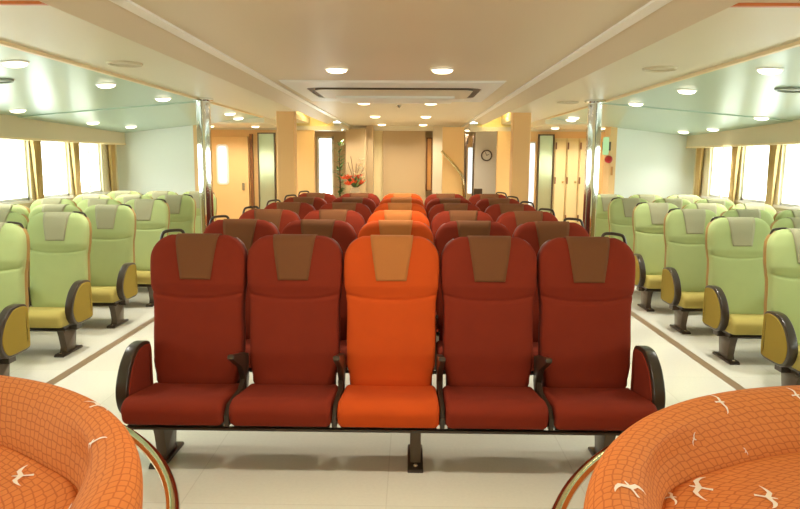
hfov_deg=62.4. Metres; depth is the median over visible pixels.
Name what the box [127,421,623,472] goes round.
frame
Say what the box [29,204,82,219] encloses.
passenger seat
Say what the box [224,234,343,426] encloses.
passenger seat
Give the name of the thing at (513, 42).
ceiling
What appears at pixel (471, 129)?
trim
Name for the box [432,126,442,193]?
pillar
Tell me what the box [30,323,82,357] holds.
frame
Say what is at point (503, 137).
wall
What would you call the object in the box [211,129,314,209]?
wall
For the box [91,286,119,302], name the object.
seat cushion
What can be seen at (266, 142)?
mirror panel
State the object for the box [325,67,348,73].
recessed light
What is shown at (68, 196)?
trim
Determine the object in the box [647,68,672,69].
grille
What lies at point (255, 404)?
seat cushion
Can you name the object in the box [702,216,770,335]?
passenger seat
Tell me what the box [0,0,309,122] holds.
ceiling
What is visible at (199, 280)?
passenger seat
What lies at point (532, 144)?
window
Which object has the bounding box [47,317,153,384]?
trim
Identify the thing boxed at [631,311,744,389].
trim
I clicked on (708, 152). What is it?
wall
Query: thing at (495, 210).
passenger seat
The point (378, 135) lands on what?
trim
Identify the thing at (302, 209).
passenger seat
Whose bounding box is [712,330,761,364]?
frame
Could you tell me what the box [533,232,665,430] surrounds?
passenger seat
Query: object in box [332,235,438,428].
passenger seat
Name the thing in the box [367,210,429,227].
passenger seat
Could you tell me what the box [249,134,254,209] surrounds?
trim
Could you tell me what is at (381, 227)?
passenger seat
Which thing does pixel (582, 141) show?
locker
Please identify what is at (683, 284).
passenger seat
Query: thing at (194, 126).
trim
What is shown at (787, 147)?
window
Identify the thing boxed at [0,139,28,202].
window
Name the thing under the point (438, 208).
passenger seat
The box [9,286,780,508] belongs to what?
floor
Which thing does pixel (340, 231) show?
passenger seat
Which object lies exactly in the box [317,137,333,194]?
window
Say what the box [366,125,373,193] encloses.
pillar
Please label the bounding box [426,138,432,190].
framed panel
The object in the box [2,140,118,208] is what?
wall
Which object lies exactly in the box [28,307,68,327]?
seat cushion
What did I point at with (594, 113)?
support column
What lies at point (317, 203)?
passenger seat
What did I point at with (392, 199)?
passenger seat
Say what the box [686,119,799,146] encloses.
trim
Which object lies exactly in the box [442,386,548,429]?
seat cushion
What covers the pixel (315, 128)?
trim
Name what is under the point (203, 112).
support column
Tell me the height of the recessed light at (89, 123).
0.051 m
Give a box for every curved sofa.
[0,375,179,508]
[552,385,799,508]
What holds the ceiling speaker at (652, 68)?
attached to the ceiling at (730, 34)
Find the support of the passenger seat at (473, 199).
on the frame
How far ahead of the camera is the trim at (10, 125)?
7.37 m
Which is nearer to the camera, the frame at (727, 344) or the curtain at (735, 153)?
the frame at (727, 344)
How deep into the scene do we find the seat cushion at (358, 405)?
3.08 m
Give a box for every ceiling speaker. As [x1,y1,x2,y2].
[106,60,142,67]
[557,101,578,103]
[642,66,677,71]
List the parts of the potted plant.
stem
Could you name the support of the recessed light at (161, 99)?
in the ceiling at (50, 90)
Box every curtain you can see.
[30,141,43,199]
[70,143,81,195]
[107,144,116,190]
[694,148,703,195]
[728,147,740,202]
[765,145,780,206]
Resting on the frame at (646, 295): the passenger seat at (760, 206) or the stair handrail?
the passenger seat at (760, 206)
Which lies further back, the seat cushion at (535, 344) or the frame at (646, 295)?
the frame at (646, 295)
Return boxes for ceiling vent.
[0,78,13,83]
[774,87,799,92]
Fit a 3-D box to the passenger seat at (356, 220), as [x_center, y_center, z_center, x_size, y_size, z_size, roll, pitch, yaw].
[-0.537,0.109,5.030,0.521,0.871,0.595,0,8,1]
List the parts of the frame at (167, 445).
leg, leg, leg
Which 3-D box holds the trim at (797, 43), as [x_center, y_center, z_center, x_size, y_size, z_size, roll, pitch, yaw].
[1.940,-1.031,3.028,0.030,0.078,12.350,0,8,1]
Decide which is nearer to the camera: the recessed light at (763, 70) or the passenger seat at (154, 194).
the recessed light at (763, 70)
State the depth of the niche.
12.27 m
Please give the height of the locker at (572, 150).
1.860 m
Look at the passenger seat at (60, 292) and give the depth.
5.23 m
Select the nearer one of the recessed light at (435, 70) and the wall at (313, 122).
the recessed light at (435, 70)
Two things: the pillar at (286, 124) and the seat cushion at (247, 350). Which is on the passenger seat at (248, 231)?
the seat cushion at (247, 350)
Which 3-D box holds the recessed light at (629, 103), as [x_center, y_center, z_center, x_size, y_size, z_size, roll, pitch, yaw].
[2.286,-1.460,6.393,0.153,0.050,0.152,1,8,7]
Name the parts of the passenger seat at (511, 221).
grab handle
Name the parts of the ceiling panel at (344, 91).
panel, intake panel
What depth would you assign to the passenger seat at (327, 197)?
7.74 m
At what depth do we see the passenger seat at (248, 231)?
4.29 m
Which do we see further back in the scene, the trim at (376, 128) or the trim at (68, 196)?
the trim at (376, 128)
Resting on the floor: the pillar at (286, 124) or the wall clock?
the pillar at (286, 124)
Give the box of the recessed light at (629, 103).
[628,102,643,105]
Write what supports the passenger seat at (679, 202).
on the frame
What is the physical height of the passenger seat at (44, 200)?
0.840 m
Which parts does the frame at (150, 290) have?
leg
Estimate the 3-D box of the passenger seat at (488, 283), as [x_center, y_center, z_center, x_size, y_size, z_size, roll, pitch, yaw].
[0.451,0.365,3.292,0.521,0.871,0.595,0,8,1]
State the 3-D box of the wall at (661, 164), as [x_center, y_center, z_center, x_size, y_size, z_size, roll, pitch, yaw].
[3.613,-0.839,9.319,1.220,2.050,0.100,0,8,1]
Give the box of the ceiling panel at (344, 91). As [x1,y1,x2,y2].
[279,80,505,103]
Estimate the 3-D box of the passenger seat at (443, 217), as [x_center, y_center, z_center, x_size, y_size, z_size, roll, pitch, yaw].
[0.479,0.118,5.014,0.521,0.871,0.595,0,8,1]
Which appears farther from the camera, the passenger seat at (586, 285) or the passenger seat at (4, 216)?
the passenger seat at (4, 216)
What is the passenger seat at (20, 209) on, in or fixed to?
on the frame at (116, 310)
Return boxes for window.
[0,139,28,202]
[41,141,68,197]
[79,143,100,193]
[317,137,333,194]
[528,142,535,205]
[710,147,731,198]
[741,146,764,202]
[780,144,799,206]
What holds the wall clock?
attached to the wall at (484, 171)
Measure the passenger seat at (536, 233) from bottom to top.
0.894 m
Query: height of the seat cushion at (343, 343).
0.131 m
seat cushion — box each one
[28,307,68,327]
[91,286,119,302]
[121,382,238,425]
[137,270,150,283]
[229,383,337,426]
[245,339,250,367]
[337,384,438,427]
[340,340,347,367]
[436,340,444,369]
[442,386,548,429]
[531,342,537,370]
[542,387,657,430]
[644,275,661,288]
[678,292,703,308]
[725,314,763,334]
[792,345,799,370]
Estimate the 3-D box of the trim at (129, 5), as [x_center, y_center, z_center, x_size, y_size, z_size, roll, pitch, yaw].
[-1.084,-1.333,4.777,0.057,0.036,15.800,0,8,1]
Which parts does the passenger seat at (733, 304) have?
armrest, grab handle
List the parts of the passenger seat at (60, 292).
armrest, armrest, grab handle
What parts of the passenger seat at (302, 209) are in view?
grab handle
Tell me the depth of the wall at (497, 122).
10.93 m
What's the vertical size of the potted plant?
1.848 m
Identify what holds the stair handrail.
attached to the wall at (452, 137)
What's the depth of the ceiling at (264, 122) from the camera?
9.75 m
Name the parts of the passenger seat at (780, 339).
grab handle, armrest, backrest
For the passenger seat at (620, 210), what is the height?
0.845 m
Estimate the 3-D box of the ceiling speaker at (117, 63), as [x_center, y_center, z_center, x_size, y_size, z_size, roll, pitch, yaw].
[-1.700,-1.182,4.081,0.210,0.024,0.210,0,8,1]
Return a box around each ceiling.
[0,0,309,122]
[0,45,259,132]
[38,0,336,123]
[131,0,650,125]
[211,117,276,127]
[333,123,349,131]
[464,124,476,131]
[501,0,799,123]
[501,113,510,118]
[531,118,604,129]
[552,46,799,135]
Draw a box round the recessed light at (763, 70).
[756,67,783,74]
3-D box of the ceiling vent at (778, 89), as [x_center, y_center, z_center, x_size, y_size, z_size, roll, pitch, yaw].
[2.775,-1.170,4.672,0.219,0.042,0.219,1,8,7]
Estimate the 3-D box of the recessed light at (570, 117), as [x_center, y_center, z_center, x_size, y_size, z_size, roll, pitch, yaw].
[2.235,-1.759,8.477,0.153,0.051,0.152,1,8,7]
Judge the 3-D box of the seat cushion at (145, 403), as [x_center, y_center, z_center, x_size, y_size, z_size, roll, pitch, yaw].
[-1.068,0.719,3.286,0.478,0.131,0.434,0,8,1]
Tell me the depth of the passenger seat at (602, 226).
8.60 m
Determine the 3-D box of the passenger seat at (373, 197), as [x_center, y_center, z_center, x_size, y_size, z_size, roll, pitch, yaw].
[-0.495,-0.262,7.613,0.521,0.871,0.595,0,8,1]
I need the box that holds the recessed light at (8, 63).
[0,60,29,67]
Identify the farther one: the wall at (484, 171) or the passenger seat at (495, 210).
the wall at (484, 171)
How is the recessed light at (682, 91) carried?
in the ceiling at (728, 98)
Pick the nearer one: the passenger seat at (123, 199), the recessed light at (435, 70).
the recessed light at (435, 70)
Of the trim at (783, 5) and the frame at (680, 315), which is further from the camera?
the frame at (680, 315)
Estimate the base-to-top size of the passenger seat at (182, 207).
0.845 m
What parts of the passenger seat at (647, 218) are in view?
armrest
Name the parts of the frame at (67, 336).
leg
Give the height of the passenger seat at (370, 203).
0.871 m
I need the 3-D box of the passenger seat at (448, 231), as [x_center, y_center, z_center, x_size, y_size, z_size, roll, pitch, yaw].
[0.465,0.242,4.153,0.521,0.871,0.595,0,8,1]
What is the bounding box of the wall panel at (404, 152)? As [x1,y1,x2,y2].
[383,131,425,203]
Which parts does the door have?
window trim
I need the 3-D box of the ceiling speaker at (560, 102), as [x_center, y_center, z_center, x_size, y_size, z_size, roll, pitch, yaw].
[1.681,-1.524,6.604,0.210,0.024,0.210,0,8,1]
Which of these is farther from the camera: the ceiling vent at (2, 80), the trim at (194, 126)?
the trim at (194, 126)
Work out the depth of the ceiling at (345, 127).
11.46 m
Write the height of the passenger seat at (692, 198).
0.840 m
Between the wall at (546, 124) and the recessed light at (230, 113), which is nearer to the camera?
the recessed light at (230, 113)
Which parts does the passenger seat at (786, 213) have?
backrest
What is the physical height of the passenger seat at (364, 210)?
0.871 m
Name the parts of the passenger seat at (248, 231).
grab handle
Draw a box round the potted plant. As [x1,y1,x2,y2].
[333,140,345,196]
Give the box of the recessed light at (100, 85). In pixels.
[95,83,116,87]
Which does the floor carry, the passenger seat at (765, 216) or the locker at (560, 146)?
the locker at (560, 146)
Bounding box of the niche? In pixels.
[346,129,365,192]
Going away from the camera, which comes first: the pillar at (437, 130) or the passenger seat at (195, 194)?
the passenger seat at (195, 194)
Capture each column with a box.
[192,97,213,232]
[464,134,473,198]
[582,99,605,236]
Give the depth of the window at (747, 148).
7.87 m
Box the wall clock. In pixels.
[481,150,491,160]
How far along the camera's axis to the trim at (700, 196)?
7.61 m
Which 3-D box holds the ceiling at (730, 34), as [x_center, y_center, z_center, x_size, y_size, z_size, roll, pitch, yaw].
[1.593,-1.180,3.846,0.690,0.100,14.000,0,8,1]
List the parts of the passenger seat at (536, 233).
grab handle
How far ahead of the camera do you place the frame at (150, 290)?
6.75 m
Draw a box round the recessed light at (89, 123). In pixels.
[86,122,99,124]
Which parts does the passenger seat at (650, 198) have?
backrest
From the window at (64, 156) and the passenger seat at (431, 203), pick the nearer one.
the passenger seat at (431, 203)
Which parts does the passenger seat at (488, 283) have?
armrest, backrest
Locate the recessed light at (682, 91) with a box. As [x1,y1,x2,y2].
[677,89,696,93]
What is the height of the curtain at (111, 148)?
0.705 m
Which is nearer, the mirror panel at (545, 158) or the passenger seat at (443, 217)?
the passenger seat at (443, 217)
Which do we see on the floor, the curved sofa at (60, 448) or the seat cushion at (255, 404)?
the curved sofa at (60, 448)
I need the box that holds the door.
[212,136,249,219]
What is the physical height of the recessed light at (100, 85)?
0.050 m
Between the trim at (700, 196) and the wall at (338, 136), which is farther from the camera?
the wall at (338, 136)
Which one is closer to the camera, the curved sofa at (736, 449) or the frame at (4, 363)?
the curved sofa at (736, 449)
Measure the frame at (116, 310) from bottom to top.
0.228 m
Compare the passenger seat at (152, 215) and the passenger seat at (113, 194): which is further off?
the passenger seat at (113, 194)
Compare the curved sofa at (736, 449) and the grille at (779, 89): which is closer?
the curved sofa at (736, 449)
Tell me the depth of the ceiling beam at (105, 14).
3.46 m
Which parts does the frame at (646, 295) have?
leg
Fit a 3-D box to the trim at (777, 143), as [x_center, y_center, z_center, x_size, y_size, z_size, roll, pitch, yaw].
[3.939,-0.606,3.057,0.135,0.022,12.350,0,8,1]
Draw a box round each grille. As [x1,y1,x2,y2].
[112,63,136,64]
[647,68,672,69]
[779,89,799,90]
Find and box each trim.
[0,1,46,4]
[0,40,262,117]
[0,114,124,142]
[0,136,125,144]
[0,190,119,203]
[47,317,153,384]
[109,0,350,125]
[193,125,198,190]
[211,126,341,130]
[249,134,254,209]
[349,126,460,130]
[374,131,382,201]
[461,0,671,126]
[469,127,604,131]
[546,41,799,118]
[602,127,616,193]
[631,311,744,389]
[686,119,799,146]
[686,141,799,147]
[692,194,799,209]
[731,3,799,7]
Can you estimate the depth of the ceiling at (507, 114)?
10.33 m
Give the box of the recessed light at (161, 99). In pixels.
[154,97,170,101]
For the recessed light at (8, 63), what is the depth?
3.87 m
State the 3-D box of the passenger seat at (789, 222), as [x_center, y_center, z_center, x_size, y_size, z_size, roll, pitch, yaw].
[3.152,0.158,5.019,0.495,0.840,0.595,0,8,1]
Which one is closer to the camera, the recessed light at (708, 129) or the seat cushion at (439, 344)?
the seat cushion at (439, 344)
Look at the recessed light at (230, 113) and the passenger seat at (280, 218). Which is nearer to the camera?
the passenger seat at (280, 218)
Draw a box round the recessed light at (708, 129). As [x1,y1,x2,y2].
[707,128,719,130]
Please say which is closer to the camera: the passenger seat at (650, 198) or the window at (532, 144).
the passenger seat at (650, 198)
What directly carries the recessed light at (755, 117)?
in the ceiling at (728, 98)
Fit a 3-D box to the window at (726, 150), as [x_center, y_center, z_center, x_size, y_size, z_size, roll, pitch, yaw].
[4.131,-1.052,8.400,0.080,0.660,0.700,0,8,1]
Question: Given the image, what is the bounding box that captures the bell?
[605,155,612,162]
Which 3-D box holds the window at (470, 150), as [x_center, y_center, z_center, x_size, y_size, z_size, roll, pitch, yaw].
[1.233,-1.176,11.911,0.161,1.950,0.110,0,8,1]
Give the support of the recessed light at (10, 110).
in the ceiling at (50, 90)
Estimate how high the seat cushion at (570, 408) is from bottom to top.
0.131 m
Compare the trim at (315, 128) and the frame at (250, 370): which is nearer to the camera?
the frame at (250, 370)
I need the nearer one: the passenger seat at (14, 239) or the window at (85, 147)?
the passenger seat at (14, 239)
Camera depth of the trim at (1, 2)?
2.51 m
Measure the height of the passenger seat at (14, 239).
0.845 m
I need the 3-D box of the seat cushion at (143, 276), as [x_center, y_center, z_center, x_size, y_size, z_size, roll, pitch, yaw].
[-2.705,0.213,6.803,0.461,0.126,0.434,0,8,1]
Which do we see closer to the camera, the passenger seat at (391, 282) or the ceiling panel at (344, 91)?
the passenger seat at (391, 282)
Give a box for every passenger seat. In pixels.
[0,204,30,263]
[0,211,29,287]
[0,221,29,359]
[27,211,92,328]
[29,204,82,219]
[30,198,76,210]
[73,194,112,204]
[77,199,121,211]
[84,204,137,303]
[107,191,140,199]
[115,194,152,203]
[115,228,247,425]
[125,198,169,284]
[145,191,177,198]
[158,194,195,234]
[182,191,216,232]
[204,215,279,368]
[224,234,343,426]
[239,206,299,233]
[264,199,314,219]
[281,219,356,369]
[283,194,326,209]
[298,190,335,202]
[304,209,364,237]
[320,202,371,223]
[331,197,375,213]
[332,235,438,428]
[340,193,379,206]
[358,220,433,243]
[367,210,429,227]
[373,203,426,215]
[378,197,424,208]
[382,193,422,201]
[424,193,464,210]
[426,198,471,217]
[428,203,480,228]
[431,210,493,332]
[434,220,510,370]
[436,236,548,429]
[469,192,506,204]
[475,196,519,211]
[485,201,535,221]
[496,208,557,236]
[512,217,588,371]
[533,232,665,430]
[596,194,623,236]
[608,197,647,250]
[629,194,661,202]
[632,202,677,289]
[652,198,690,208]
[661,208,717,309]
[667,195,700,202]
[682,203,727,215]
[694,198,734,209]
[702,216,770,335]
[720,209,773,226]
[729,203,775,216]
[761,227,799,373]
[770,217,799,230]
[773,210,799,220]
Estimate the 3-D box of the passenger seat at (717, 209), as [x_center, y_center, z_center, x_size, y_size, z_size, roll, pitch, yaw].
[3.180,-0.090,6.745,0.495,0.840,0.595,0,8,1]
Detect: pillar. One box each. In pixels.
[276,111,297,201]
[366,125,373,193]
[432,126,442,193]
[509,113,530,203]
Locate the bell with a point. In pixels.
(608, 159)
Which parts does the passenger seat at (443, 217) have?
backrest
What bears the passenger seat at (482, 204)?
on the frame
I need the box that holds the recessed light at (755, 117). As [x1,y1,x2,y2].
[754,116,769,119]
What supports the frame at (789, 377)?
on the floor
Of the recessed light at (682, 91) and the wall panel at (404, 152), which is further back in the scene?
the wall panel at (404, 152)
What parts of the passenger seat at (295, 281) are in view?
armrest, backrest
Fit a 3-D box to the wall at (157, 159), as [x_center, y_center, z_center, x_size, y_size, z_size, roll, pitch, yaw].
[-3.506,-0.899,9.426,1.220,2.050,0.100,0,8,1]
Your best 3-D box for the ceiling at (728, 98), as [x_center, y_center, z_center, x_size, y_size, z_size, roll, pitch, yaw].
[3.027,-0.909,3.079,2.165,0.320,12.450,0,8,1]
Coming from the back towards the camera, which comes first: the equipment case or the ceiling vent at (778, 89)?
the equipment case
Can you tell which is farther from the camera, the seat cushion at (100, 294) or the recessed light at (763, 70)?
the seat cushion at (100, 294)
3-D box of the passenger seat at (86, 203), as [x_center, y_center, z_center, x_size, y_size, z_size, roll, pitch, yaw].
[-3.199,-0.144,6.841,0.495,0.840,0.595,0,8,1]
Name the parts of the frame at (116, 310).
leg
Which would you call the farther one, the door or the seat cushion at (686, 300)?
the door
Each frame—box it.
[0,356,15,375]
[30,300,128,327]
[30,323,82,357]
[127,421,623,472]
[138,285,153,306]
[249,368,532,374]
[636,287,660,311]
[669,305,702,333]
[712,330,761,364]
[774,365,799,385]
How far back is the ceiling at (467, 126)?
11.08 m
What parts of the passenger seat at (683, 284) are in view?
armrest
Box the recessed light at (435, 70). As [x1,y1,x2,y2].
[430,68,453,73]
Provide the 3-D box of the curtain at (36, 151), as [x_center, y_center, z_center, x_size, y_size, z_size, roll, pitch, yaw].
[-3.986,-0.907,7.271,0.056,0.705,0.178,0,8,1]
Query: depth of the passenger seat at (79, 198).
7.83 m
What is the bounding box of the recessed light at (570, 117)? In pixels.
[568,116,579,119]
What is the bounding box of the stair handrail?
[441,150,464,197]
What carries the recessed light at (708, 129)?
in the ceiling at (728, 98)
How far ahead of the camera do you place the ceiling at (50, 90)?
5.97 m
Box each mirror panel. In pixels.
[257,133,276,208]
[536,134,554,213]
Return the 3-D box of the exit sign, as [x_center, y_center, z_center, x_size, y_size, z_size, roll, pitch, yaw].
[2.854,-1.489,9.066,0.120,0.240,0.200,0,8,1]
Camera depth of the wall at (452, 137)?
11.47 m
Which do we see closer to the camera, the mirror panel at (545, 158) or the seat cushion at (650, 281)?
the seat cushion at (650, 281)
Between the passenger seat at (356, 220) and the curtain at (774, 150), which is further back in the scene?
the curtain at (774, 150)
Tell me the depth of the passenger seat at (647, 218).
6.87 m
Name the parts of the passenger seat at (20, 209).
backrest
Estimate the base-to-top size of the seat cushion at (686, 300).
0.126 m
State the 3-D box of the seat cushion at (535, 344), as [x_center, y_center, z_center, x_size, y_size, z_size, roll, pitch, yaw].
[0.978,0.612,4.117,0.478,0.131,0.434,0,8,1]
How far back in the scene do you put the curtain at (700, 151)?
8.95 m
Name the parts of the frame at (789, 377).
leg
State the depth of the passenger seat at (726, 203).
7.72 m
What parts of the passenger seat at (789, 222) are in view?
backrest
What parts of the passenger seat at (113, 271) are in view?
armrest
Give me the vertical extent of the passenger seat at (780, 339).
0.845 m
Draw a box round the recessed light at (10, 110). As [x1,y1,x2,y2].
[9,109,26,112]
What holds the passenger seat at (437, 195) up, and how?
on the frame
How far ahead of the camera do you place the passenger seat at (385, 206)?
6.00 m
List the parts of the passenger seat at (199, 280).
armrest, grab handle, backrest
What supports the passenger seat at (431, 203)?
on the frame
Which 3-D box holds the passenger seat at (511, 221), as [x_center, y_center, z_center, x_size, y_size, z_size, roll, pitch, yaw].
[1.009,0.111,5.005,0.565,0.894,0.595,0,8,1]
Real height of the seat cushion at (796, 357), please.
0.126 m
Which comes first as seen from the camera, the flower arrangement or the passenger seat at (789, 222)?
the passenger seat at (789, 222)
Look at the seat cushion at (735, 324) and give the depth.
4.80 m
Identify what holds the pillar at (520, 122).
on the floor
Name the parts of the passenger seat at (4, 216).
backrest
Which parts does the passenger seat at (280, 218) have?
grab handle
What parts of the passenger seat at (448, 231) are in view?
armrest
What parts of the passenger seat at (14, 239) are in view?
backrest, armrest, grab handle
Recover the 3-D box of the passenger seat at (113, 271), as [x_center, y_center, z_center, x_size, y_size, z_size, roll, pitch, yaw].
[-2.700,-0.018,5.970,0.536,0.845,0.595,0,8,1]
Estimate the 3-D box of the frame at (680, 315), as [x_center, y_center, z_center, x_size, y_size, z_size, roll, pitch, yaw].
[3.166,0.575,5.875,1.474,0.228,0.340,0,8,1]
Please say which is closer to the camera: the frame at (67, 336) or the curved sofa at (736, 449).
the curved sofa at (736, 449)
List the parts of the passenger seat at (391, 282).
armrest, backrest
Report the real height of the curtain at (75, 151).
0.705 m
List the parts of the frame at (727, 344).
leg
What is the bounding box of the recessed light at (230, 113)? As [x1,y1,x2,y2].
[224,112,235,115]
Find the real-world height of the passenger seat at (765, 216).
0.840 m
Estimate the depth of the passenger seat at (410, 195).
7.73 m
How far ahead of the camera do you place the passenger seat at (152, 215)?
6.95 m
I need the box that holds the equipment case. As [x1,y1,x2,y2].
[473,188,481,194]
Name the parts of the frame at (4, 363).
leg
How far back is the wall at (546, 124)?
9.55 m
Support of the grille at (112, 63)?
attached to the ceiling speaker at (117, 63)
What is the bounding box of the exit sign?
[602,137,610,154]
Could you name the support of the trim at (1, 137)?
attached to the wall at (103, 148)
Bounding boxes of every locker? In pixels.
[552,138,566,220]
[564,138,578,222]
[576,138,585,224]
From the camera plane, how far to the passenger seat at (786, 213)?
6.00 m
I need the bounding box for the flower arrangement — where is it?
[340,156,365,192]
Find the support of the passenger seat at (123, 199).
on the frame
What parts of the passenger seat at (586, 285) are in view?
armrest, backrest, grab handle, armrest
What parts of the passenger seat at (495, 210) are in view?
grab handle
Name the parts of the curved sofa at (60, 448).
guard rail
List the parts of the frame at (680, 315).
leg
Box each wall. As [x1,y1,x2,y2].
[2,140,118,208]
[116,125,194,194]
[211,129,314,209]
[297,117,332,125]
[315,131,474,199]
[441,127,463,194]
[474,132,496,193]
[477,117,510,126]
[495,131,604,208]
[614,128,695,197]
[692,145,798,212]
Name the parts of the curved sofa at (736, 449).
guard rail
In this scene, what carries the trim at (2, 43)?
attached to the ceiling at (50, 90)

